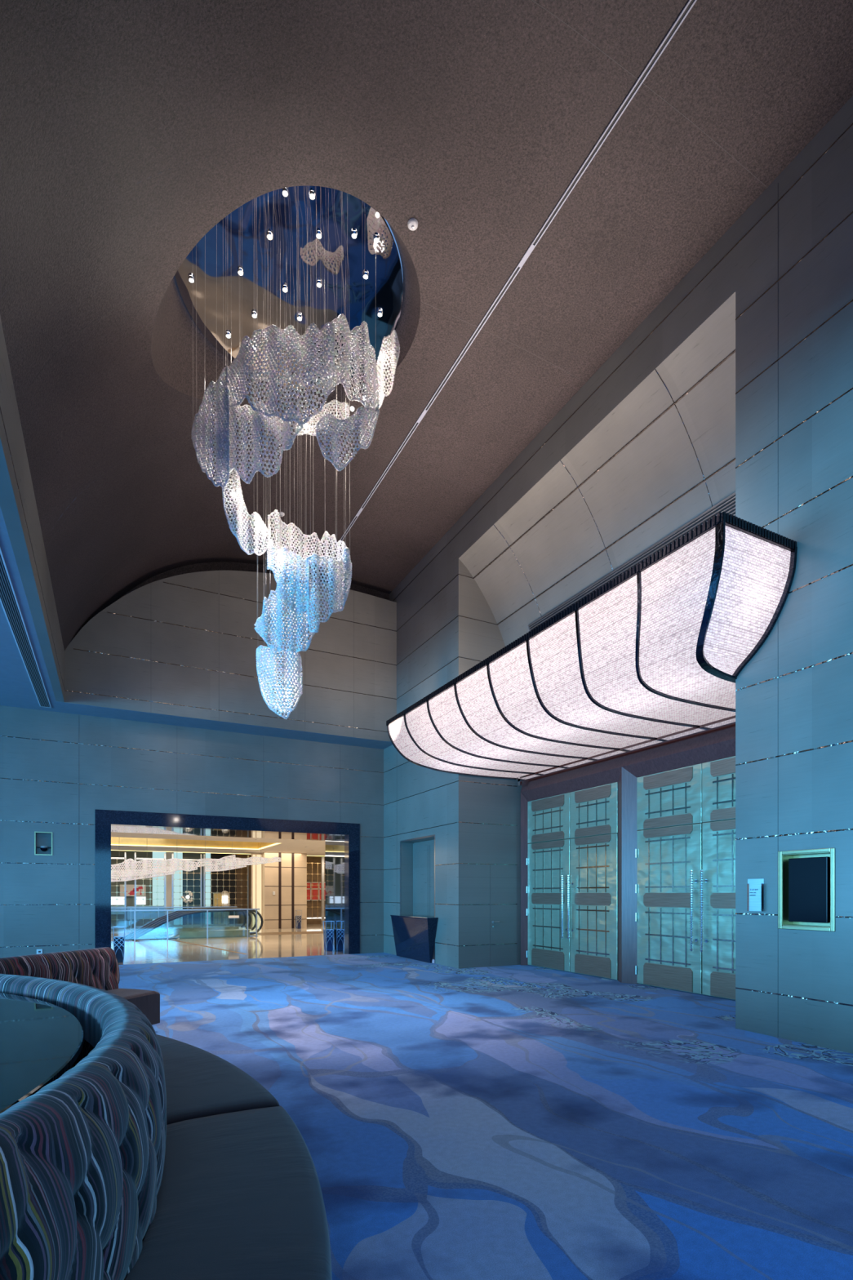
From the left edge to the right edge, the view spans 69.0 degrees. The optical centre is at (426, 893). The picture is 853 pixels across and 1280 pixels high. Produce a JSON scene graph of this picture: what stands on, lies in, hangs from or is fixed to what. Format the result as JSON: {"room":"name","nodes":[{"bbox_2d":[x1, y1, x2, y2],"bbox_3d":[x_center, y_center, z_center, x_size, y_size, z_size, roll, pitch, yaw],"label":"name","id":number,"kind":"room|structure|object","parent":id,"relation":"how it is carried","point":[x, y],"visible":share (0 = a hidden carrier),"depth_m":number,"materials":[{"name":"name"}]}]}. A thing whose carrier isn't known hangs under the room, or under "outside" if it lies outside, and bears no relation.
{"room":"hotel lobby","nodes":[
{"label":"hotel lobby","id":0,"kind":"room"},
{"bbox_2d":[0,705,383,957],"bbox_3d":[-9.651,-0.930,9.365,19.290,4.420,0.553,0,0,-27],"label":"wall","id":1,"kind":"structure","parent":0,"point":[57,768],"depth_m":11.12,"materials":[{"name":"stone"}]},
{"bbox_2d":[36,949,42,954],"bbox_3d":[-6.612,0.993,10.598,0.085,0.085,0.011,0,0,-27],"label":"wall socket","id":2,"kind":"object","parent":1,"relation":"attached to","point":[38,951],"visible":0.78,"depth_m":10.59,"materials":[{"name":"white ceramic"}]},
{"bbox_2d":[34,831,52,855],"bbox_3d":[-6.591,-0.858,10.684,0.266,0.401,0.138,0,0,-27],"label":"wall panel","id":3,"kind":"object","parent":1,"relation":"attached to","point":[43,848],"visible":1,"depth_m":10.64,"materials":[{"name":"black metal"}]},
{"bbox_2d":[111,825,342,840],"bbox_3d":[-4.202,-1.367,12.869,4.780,0.247,1.350,0,0,-27],"label":"reveal","id":4,"kind":"structure","parent":1,"relation":"attached to","point":[113,828],"depth_m":12.75,"materials":[{"name":"white paint"}]},
{"bbox_2d":[95,808,359,954],"bbox_3d":[-3.701,-0.105,12.215,4.980,2.770,0.270,0,0,-27],"label":"door frame","id":5,"kind":"structure","parent":1,"relation":"attached to","point":[104,819],"depth_m":11.88,"materials":[{"name":"blue stone"}]},
{"bbox_2d":[325,835,344,952],"bbox_3d":[-1.959,-0.105,14.010,0.247,2.770,1.350,0,0,-27],"label":"reveal","id":6,"kind":"structure","parent":1,"relation":"attached to","point":[335,847],"depth_m":13.87,"materials":[{"name":"blue stone"}]},
{"bbox_2d":[0,506,392,749],"bbox_3d":[-5.015,-3.189,0.253,19.290,0.102,21.000,0,0,-27],"label":"ledge","id":7,"kind":"structure","parent":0,"point":[16,690],"depth_m":10.06,"materials":[{"name":"paint"}]},
{"bbox_2d":[0,547,51,707],"bbox_3d":[-4.317,-3.136,6.330,0.165,0.008,9.200,0,0,-27],"label":"ceiling vent","id":8,"kind":"object","parent":7,"relation":"in","point":[8,600],"visible":1,"depth_m":7.46,"materials":[{"name":"black metal"}]},
{"bbox_2d":[111,850,325,927],"bbox_3d":[-10.910,-0.320,23.649,26.000,3.600,0.150,0,0,-27],"label":"wall","id":9,"kind":"structure","parent":0,"point":[130,854],"depth_m":24.34,"materials":[{"name":"brown glass"}]},
{"bbox_2d":[120,884,146,896],"bbox_3d":[-11.088,-0.120,23.426,0.880,0.440,0.065,0,0,-27],"label":"poster","id":10,"kind":"object","parent":9,"relation":"attached to","point":[130,888],"visible":0.77,"depth_m":23.40,"materials":[{"name":"paper"}]},
{"bbox_2d":[306,881,325,900],"bbox_3d":[-4.835,-0.100,26.628,1.070,0.800,0.090,0,0,-27],"label":"panel","id":11,"kind":"object","parent":9,"relation":"attached to","point":[316,889],"visible":0.46,"depth_m":26.61,"materials":[{"name":"paint"}]},
{"bbox_2d":[111,831,325,856],"bbox_3d":[-8.416,-1.744,18.747,26.000,0.512,12.950,0,0,-27],"label":"ceiling","id":12,"kind":"structure","parent":0,"point":[137,842],"depth_m":19.97,"materials":[{"name":"paint"}]},
{"bbox_2d":[111,836,275,848],"bbox_3d":[-9.715,-1.690,17.497,10.550,0.340,3.200,0,0,-27],"label":"cove","id":13,"kind":"object","parent":12,"relation":"on","point":[115,841],"depth_m":20.14,"materials":[{"name":"beige paint"}]},
{"bbox_2d":[111,843,279,849],"bbox_3d":[-9.709,-1.675,17.483,10.550,0.340,3.170,0,0,-27],"label":"light","id":14,"kind":"object","parent":12,"relation":"attached to","point":[216,846],"depth_m":20.41,"materials":[{"name":"yellow"}]},
{"bbox_2d":[111,840,281,881],"bbox_3d":[-7.220,-1.078,18.781,5.773,1.583,1.374,0,0,-38],"label":"chandelier","id":15,"kind":"object","parent":12,"relation":"hanging from","point":[131,873],"visible":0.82,"depth_m":18.43,"materials":[{"name":"glass"}]},
{"bbox_2d":[111,849,324,856],"bbox_3d":[-10.037,-1.515,21.933,26.000,0.030,0.100,0,0,-27],"label":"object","id":16,"kind":"object","parent":12,"relation":"in","point":[111,850],"depth_m":22.60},
{"bbox_2d":[111,924,347,964],"bbox_3d":[-8.053,2.881,18.034,26.000,3.198,14.550,0,0,-27],"label":"floor","id":17,"kind":"structure","parent":0,"point":[308,941],"depth_m":15.25,"materials":[{"name":"tile"}]},
{"bbox_2d":[112,925,124,962],"bbox_3d":[-5.770,0.947,11.639,0.202,0.665,0.202,0,0,-27],"label":"litter bin","id":18,"kind":"object","parent":17,"relation":"on","point":[118,941],"visible":0.97,"depth_m":11.57,"materials":[{"name":"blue metal"}]},
{"bbox_2d":[111,852,126,929],"bbox_3d":[-12.246,-0.093,21.258,3.510,2.753,0.060,0,0,-27],"label":"lattice screen","id":19,"kind":"object","parent":17,"relation":"on","point":[125,857],"visible":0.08,"depth_m":22.02,"materials":[{"name":"metal"}]},
{"bbox_2d":[134,852,165,929],"bbox_3d":[-9.982,-0.093,22.410,1.030,2.753,0.060,0,0,-27],"label":"lattice screen","id":20,"kind":"object","parent":17,"relation":"on","point":[135,858],"visible":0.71,"depth_m":22.39,"materials":[{"name":"metal"}]},
{"bbox_2d":[111,906,237,932],"bbox_3d":[-10.202,0.864,19.998,7.950,0.838,0.060,0,0,-27],"label":"glass balustrade","id":21,"kind":"object","parent":17,"relation":"on","point":[131,908],"visible":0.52,"depth_m":20.84,"materials":[{"name":"glass"}]},
{"bbox_2d":[111,908,259,940],"bbox_3d":[-8.520,0.864,16.691,7.950,0.838,0.060,0,0,-27],"label":"glass balustrade","id":22,"kind":"object","parent":17,"relation":"on","point":[246,909],"visible":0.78,"depth_m":17.78,"materials":[{"name":"glass"}]},
{"bbox_2d":[228,915,239,918],"bbox_3d":[-5.637,0.680,18.136,0.300,0.080,0.016,0,0,-27],"label":"notice","id":23,"kind":"object","parent":22,"relation":"attached to","point":[229,916],"visible":1,"depth_m":18.13,"materials":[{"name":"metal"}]},
{"bbox_2d":[171,853,201,928],"bbox_3d":[-8.873,-0.093,22.974,1.040,2.753,0.060,0,0,-27],"label":"lattice screen","id":24,"kind":"object","parent":17,"relation":"on","point":[193,860],"visible":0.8,"depth_m":23.01,"materials":[{"name":"metal"}]},
{"bbox_2d":[181,890,193,927],"bbox_3d":[-9.162,0.585,23.742,0.440,1.395,0.431,0,0,-27],"label":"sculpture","id":25,"kind":"object","parent":17,"relation":"on","point":[190,893],"visible":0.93,"depth_m":23.71,"materials":[{"name":"metal"}]},
{"bbox_2d":[124,906,251,940],"bbox_3d":[-8.975,2.228,19.321,6.766,3.527,0.940,0,0,-27],"label":"handrail","id":26,"kind":"object","parent":17,"relation":"on","point":[176,931],"visible":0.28,"depth_m":19.75,"materials":[{"name":"black rubber"}]},
{"bbox_2d":[125,909,263,940],"bbox_3d":[-8.181,2.228,17.761,6.766,3.527,0.940,0,0,-27],"label":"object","id":27,"kind":"object","parent":17,"relation":"on","point":[237,932],"visible":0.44,"depth_m":18.24,"materials":[{"name":"black rubber"}]},
{"bbox_2d":[213,893,221,926],"bbox_3d":[-8.129,0.626,24.082,0.270,1.313,0.320,0,0,-27],"label":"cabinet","id":28,"kind":"object","parent":17,"relation":"on","point":[218,901],"visible":0.75,"depth_m":23.96,"materials":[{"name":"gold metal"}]},
{"bbox_2d":[221,890,229,926],"bbox_3d":[-7.873,0.582,24.252,0.340,1.403,0.370,0,0,-27],"label":"lantern","id":29,"kind":"object","parent":17,"relation":"on","point":[226,895],"visible":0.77,"depth_m":24.12,"materials":[{"name":"paint"}]},
{"bbox_2d":[203,853,248,927],"bbox_3d":[-7.616,-0.093,23.614,1.660,2.753,0.060,0,0,-27],"label":"lattice screen","id":30,"kind":"object","parent":17,"relation":"on","point":[247,868],"visible":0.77,"depth_m":23.57,"materials":[{"name":"metal"}]},
{"bbox_2d":[294,910,302,928],"bbox_3d":[-4.694,0.947,22.744,0.202,0.665,0.202,0,0,-27],"label":"litter bin","id":31,"kind":"object","parent":17,"relation":"on","point":[298,917],"visible":1,"depth_m":22.68,"materials":[{"name":"silver metal"}]},
{"bbox_2d":[306,857,325,925],"bbox_3d":[-3.879,-0.093,25.154,2.180,2.753,0.113,0,0,-26],"label":"lattice screen","id":32,"kind":"object","parent":17,"relation":"on","point":[322,863],"visible":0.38,"depth_m":24.95,"materials":[{"name":"metal"}]},
{"bbox_2d":[306,917,325,924],"bbox_3d":[-4.629,1.140,26.300,1.600,0.280,0.720,0,0,-27],"label":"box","id":33,"kind":"object","parent":17,"relation":"on","point":[309,921],"visible":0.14,"depth_m":25.90,"materials":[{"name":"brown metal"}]},
{"bbox_2d":[323,920,334,951],"bbox_3d":[-2.199,0.947,13.938,0.202,0.665,0.202,0,0,-27],"label":"litter bin","id":34,"kind":"object","parent":17,"relation":"on","point":[328,934],"visible":1,"depth_m":13.88,"materials":[{"name":"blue metal"}]},
{"bbox_2d":[64,570,396,742],"bbox_3d":[-3.328,-4.615,11.623,5.970,2.950,0.203,0,0,-27],"label":"wall","id":35,"kind":"structure","parent":0,"point":[184,645],"depth_m":11.30,"materials":[{"name":"paint"}]},
{"bbox_2d":[259,852,306,928],"bbox_3d":[-5.375,-0.109,23.190,1.550,2.784,0.988,0,0,-27],"label":"wall","id":36,"kind":"structure","parent":0,"point":[287,877],"depth_m":22.73,"materials":[{"name":"beige stone"}]},
{"bbox_2d":[251,853,261,928],"bbox_3d":[-6.232,-0.093,22.747,0.360,2.753,0.200,0,0,-27],"label":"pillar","id":37,"kind":"structure","parent":36,"relation":"attached to","point":[255,868],"depth_m":22.68,"materials":[{"name":"beige stone"}]},
{"bbox_2d":[151,186,420,409],"bbox_3d":[-1.456,-6.031,6.698,2.780,1.259,2.780,0,0,-27],"label":"ceiling","id":38,"kind":"structure","parent":0,"point":[187,364],"depth_m":6.99,"materials":[{"name":"paint"}]},
{"bbox_2d":[174,186,403,388],"bbox_3d":[-1.456,-6.535,6.698,2.400,0.240,2.400,0,0,-27],"label":"mirror","id":39,"kind":"object","parent":38,"relation":"attached to","point":[337,211],"visible":0.53,"depth_m":6.51,"materials":[{"name":"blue mirror"}]},
{"bbox_2d":[188,275,194,283],"bbox_3d":[-2.480,-6.476,6.543,0.060,0.025,0.060,0,0,-27],"label":"recessed light","id":40,"kind":"object","parent":39,"relation":"attached to","point":[191,279],"visible":1,"depth_m":6.53,"materials":[{"name":"silver metal"}]},
{"bbox_2d":[225,332,231,338],"bbox_3d":[-2.287,-6.436,7.153,0.060,0.025,0.060,0,0,-27],"label":"recessed light","id":41,"kind":"object","parent":39,"relation":"attached to","point":[228,335],"visible":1,"depth_m":7.15,"materials":[{"name":"silver metal"}]},
{"bbox_2d":[237,268,243,275],"bbox_3d":[-1.945,-6.501,6.490,0.060,0.025,0.060,0,0,-27],"label":"recessed light","id":42,"kind":"object","parent":39,"relation":"attached to","point":[240,272],"visible":0.98,"depth_m":6.48,"materials":[{"name":"silver metal"}]},
{"bbox_2d":[251,311,255,318],"bbox_3d":[-1.924,-6.467,6.937,0.060,0.025,0.060,0,0,-27],"label":"recessed light","id":43,"kind":"object","parent":39,"relation":"attached to","point":[253,313],"visible":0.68,"depth_m":6.92,"materials":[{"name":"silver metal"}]},
{"bbox_2d":[266,231,272,239],"bbox_3d":[-1.560,-6.541,6.172,0.060,0.025,0.060,0,0,-27],"label":"recessed light","id":44,"kind":"object","parent":39,"relation":"attached to","point":[269,235],"visible":1,"depth_m":6.16,"materials":[{"name":"silver metal"}]},
{"bbox_2d":[281,187,288,197],"bbox_3d":[-1.326,-6.578,5.822,0.060,0.025,0.060,0,0,-27],"label":"recessed light","id":45,"kind":"object","parent":39,"relation":"attached to","point":[284,191],"visible":1,"depth_m":5.81,"materials":[{"name":"silver metal"}]},
{"bbox_2d":[282,285,288,293],"bbox_3d":[-1.522,-6.504,6.675,0.060,0.025,0.060,0,0,-27],"label":"recessed light","id":46,"kind":"object","parent":39,"relation":"attached to","point":[285,289],"visible":1,"depth_m":6.67,"materials":[{"name":"silver metal"}]},
{"bbox_2d":[191,192,399,719],"bbox_3d":[-1.415,-4.342,6.623,1.997,5.033,2.552,0,0,-27],"label":"chandelier","id":47,"kind":"object","parent":39,"relation":"hanging from","point":[224,439],"visible":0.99,"depth_m":5.98,"materials":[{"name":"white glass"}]},
{"bbox_2d":[297,314,302,320],"bbox_3d":[-1.430,-6.483,6.986,0.060,0.025,0.060,0,0,-27],"label":"recessed light","id":48,"kind":"object","parent":39,"relation":"attached to","point":[298,315],"visible":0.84,"depth_m":6.97,"materials":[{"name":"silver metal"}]},
{"bbox_2d":[308,191,315,199],"bbox_3d":[-1.079,-6.585,5.853,0.060,0.025,0.060,0,0,-27],"label":"recessed light","id":49,"kind":"object","parent":39,"relation":"attached to","point":[312,194],"visible":1,"depth_m":5.84,"materials":[{"name":"silver metal"}]},
{"bbox_2d":[315,280,321,288],"bbox_3d":[-1.150,-6.521,6.639,0.060,0.025,0.060,0,0,-27],"label":"recessed light","id":50,"kind":"object","parent":39,"relation":"attached to","point":[318,283],"visible":1,"depth_m":6.63,"materials":[{"name":"silver metal"}]},
{"bbox_2d":[316,231,321,239],"bbox_3d":[-1.072,-6.560,6.181,0.060,0.025,0.060,0,0,-27],"label":"recessed light","id":51,"kind":"object","parent":39,"relation":"attached to","point":[318,233],"visible":0.9,"depth_m":6.17,"materials":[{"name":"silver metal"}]},
{"bbox_2d":[351,231,357,239],"bbox_3d":[-0.722,-6.573,6.192,0.060,0.025,0.060,0,0,-27],"label":"recessed light","id":52,"kind":"object","parent":39,"relation":"attached to","point":[353,234],"visible":1,"depth_m":6.18,"materials":[{"name":"silver metal"}]},
{"bbox_2d":[362,271,368,279],"bbox_3d":[-0.645,-6.546,6.575,0.060,0.025,0.060,0,0,-27],"label":"recessed light","id":53,"kind":"object","parent":39,"relation":"attached to","point":[365,275],"visible":1,"depth_m":6.57,"materials":[{"name":"silver metal"}]},
{"bbox_2d":[373,235,379,243],"bbox_3d":[-0.504,-6.578,6.238,0.060,0.025,0.060,0,0,-27],"label":"recessed light","id":54,"kind":"object","parent":39,"relation":"attached to","point":[375,237],"visible":1,"depth_m":6.23,"materials":[{"name":"silver metal"}]},
{"bbox_2d":[377,310,382,317],"bbox_3d":[-0.524,-6.520,6.977,0.060,0.025,0.060,0,0,-27],"label":"recessed light","id":55,"kind":"object","parent":39,"relation":"attached to","point":[380,313],"visible":1,"depth_m":6.96,"materials":[{"name":"silver metal"}]},
{"bbox_2d":[0,0,852,650],"bbox_3d":[-0.812,-5.040,6.734,6.020,2.780,11.540,0,0,-27],"label":"ceiling","id":56,"kind":"structure","parent":0,"point":[130,130],"depth_m":5.23,"materials":[{"name":"paint"}]},
{"bbox_2d":[0,316,64,702],"bbox_3d":[-0.776,-4.880,6.477,6.090,3.480,11.290,0,0,-27],"label":"wall","id":57,"kind":"structure","parent":56,"relation":"attached to","point":[18,505],"depth_m":5.71,"materials":[{"name":"paint"}]},
{"bbox_2d":[407,217,417,231],"bbox_3d":[-0.131,-6.329,5.880,0.100,0.045,0.100,0,0,-27],"label":"smoke detector","id":58,"kind":"object","parent":56,"relation":"attached to","point":[412,224],"visible":1,"depth_m":5.86,"materials":[{"name":"white plastic"}]},
{"bbox_2d":[321,0,697,570],"bbox_3d":[1.088,-6.407,6.068,0.046,0.011,13.970,0,0,-27],"label":"ceiling track","id":59,"kind":"object","parent":56,"relation":"in","point":[691,3],"visible":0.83,"depth_m":5.84,"materials":[{"name":"grey metal"}]},
{"bbox_2d":[118,952,852,1279],"bbox_3d":[-4.128,1.280,0.396,21.000,0.001,20.450,0,0,-27],"label":"floor","id":60,"kind":"structure","parent":0,"point":[511,1122],"depth_m":3.59,"materials":[{"name":"carpet"}]},
{"bbox_2d":[0,946,159,1024],"bbox_3d":[-3.070,0.894,5.059,0.660,0.772,1.720,0,0,19],"label":"sofa","id":61,"kind":"object","parent":60,"relation":"on","point":[97,967],"visible":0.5,"depth_m":5.52,"materials":[{"name":"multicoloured fabric"}]},
{"bbox_2d":[0,973,332,1279],"bbox_3d":[-2.398,0.840,0.806,4.855,0.880,6.152,0,0,-27],"label":"banquette","id":62,"kind":"object","parent":60,"relation":"on","point":[129,1151],"visible":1,"depth_m":1.58,"materials":[{"name":"fabric"}]},
{"bbox_2d":[390,915,438,963],"bbox_3d":[-0.283,0.858,11.962,0.224,0.845,1.740,0,0,-27],"label":"console","id":63,"kind":"object","parent":60,"relation":"on","point":[414,935],"visible":1,"depth_m":11.79,"materials":[{"name":"blue stone"}]},
{"bbox_2d":[383,96,852,1053],"bbox_3d":[4.342,-2.695,5.014,1.713,7.950,21.000,0,0,-27],"label":"wall","id":64,"kind":"structure","parent":0,"point":[787,260],"depth_m":5.65,"materials":[{"name":"stone"}]},
{"bbox_2d":[400,834,435,963],"bbox_3d":[-0.058,0.100,12.105,0.302,2.360,1.550,0,0,-27],"label":"door","id":65,"kind":"structure","parent":64,"relation":"in","point":[424,853],"depth_m":12.36,"materials":[{"name":"stone"}]},
{"bbox_2d":[489,864,518,966],"bbox_3d":[1.392,0.380,10.987,0.593,1.801,0.061,0,0,-27],"label":"door","id":66,"kind":"structure","parent":64,"relation":"in","point":[492,922],"depth_m":10.89,"materials":[{"name":"metal"}]},
{"bbox_2d":[526,782,617,979],"bbox_3d":[2.272,-0.186,10.082,0.166,2.908,2.212,0,0,-27],"label":"door","id":67,"kind":"structure","parent":64,"relation":"in","point":[572,888],"depth_m":9.92,"materials":[{"name":"glass"}]},
{"bbox_2d":[386,511,797,786],"bbox_3d":[1.760,-2.471,8.424,2.125,1.142,6.774,0,0,-27],"label":"light","id":68,"kind":"object","parent":64,"relation":"attached to","point":[661,648],"visible":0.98,"depth_m":6.56,"materials":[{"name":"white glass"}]},
{"bbox_2d":[458,292,735,946],"bbox_3d":[2.280,-2.411,8.516,1.212,6.624,5.272,0,0,-27],"label":"niche","id":69,"kind":"object","parent":64,"relation":"in","point":[664,456],"visible":0.41,"depth_m":7.85,"materials":[{"name":"paint"}]},
{"bbox_2d":[527,492,735,631],"bbox_3d":[2.757,-4.350,8.359,0.102,0.240,4.520,0,0,-27],"label":"grille","id":70,"kind":"object","parent":69,"relation":"attached to","point":[727,504],"visible":0.25,"depth_m":8.06,"materials":[{"name":"metal"}]},
{"bbox_2d":[520,715,735,983],"bbox_3d":[2.941,-0.470,8.851,0.210,3.500,5.270,0,0,-27],"label":"door frame","id":71,"kind":"structure","parent":64,"relation":"attached to","point":[719,743],"depth_m":8.86,"materials":[{"name":"metal"}]},
{"bbox_2d":[635,755,735,999],"bbox_3d":[3.435,-0.186,7.796,0.166,2.908,2.182,0,0,-27],"label":"door","id":72,"kind":"structure","parent":64,"relation":"in","point":[685,887],"depth_m":8.00,"materials":[{"name":"glass"}]},
{"bbox_2d":[746,878,764,911],"bbox_3d":[3.011,0.013,5.691,0.051,0.295,0.165,0,0,-27],"label":"room sign","id":73,"kind":"object","parent":64,"relation":"attached to","point":[755,887],"visible":1,"depth_m":5.67,"materials":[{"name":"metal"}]},
{"bbox_2d":[777,848,835,931],"bbox_3d":[3.305,-0.032,5.331,0.170,0.687,0.485,0,0,-27],"label":"display screen","id":74,"kind":"object","parent":64,"relation":"attached to","point":[806,879],"visible":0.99,"depth_m":5.31,"materials":[{"name":"black glass"}]},
{"bbox_2d":[535,818,735,843],"bbox_3d":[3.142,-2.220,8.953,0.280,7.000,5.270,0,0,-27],"label":"panel","id":75,"kind":"object","parent":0,"point":[734,819],"depth_m":8.52,"materials":[{"name":"metal"}]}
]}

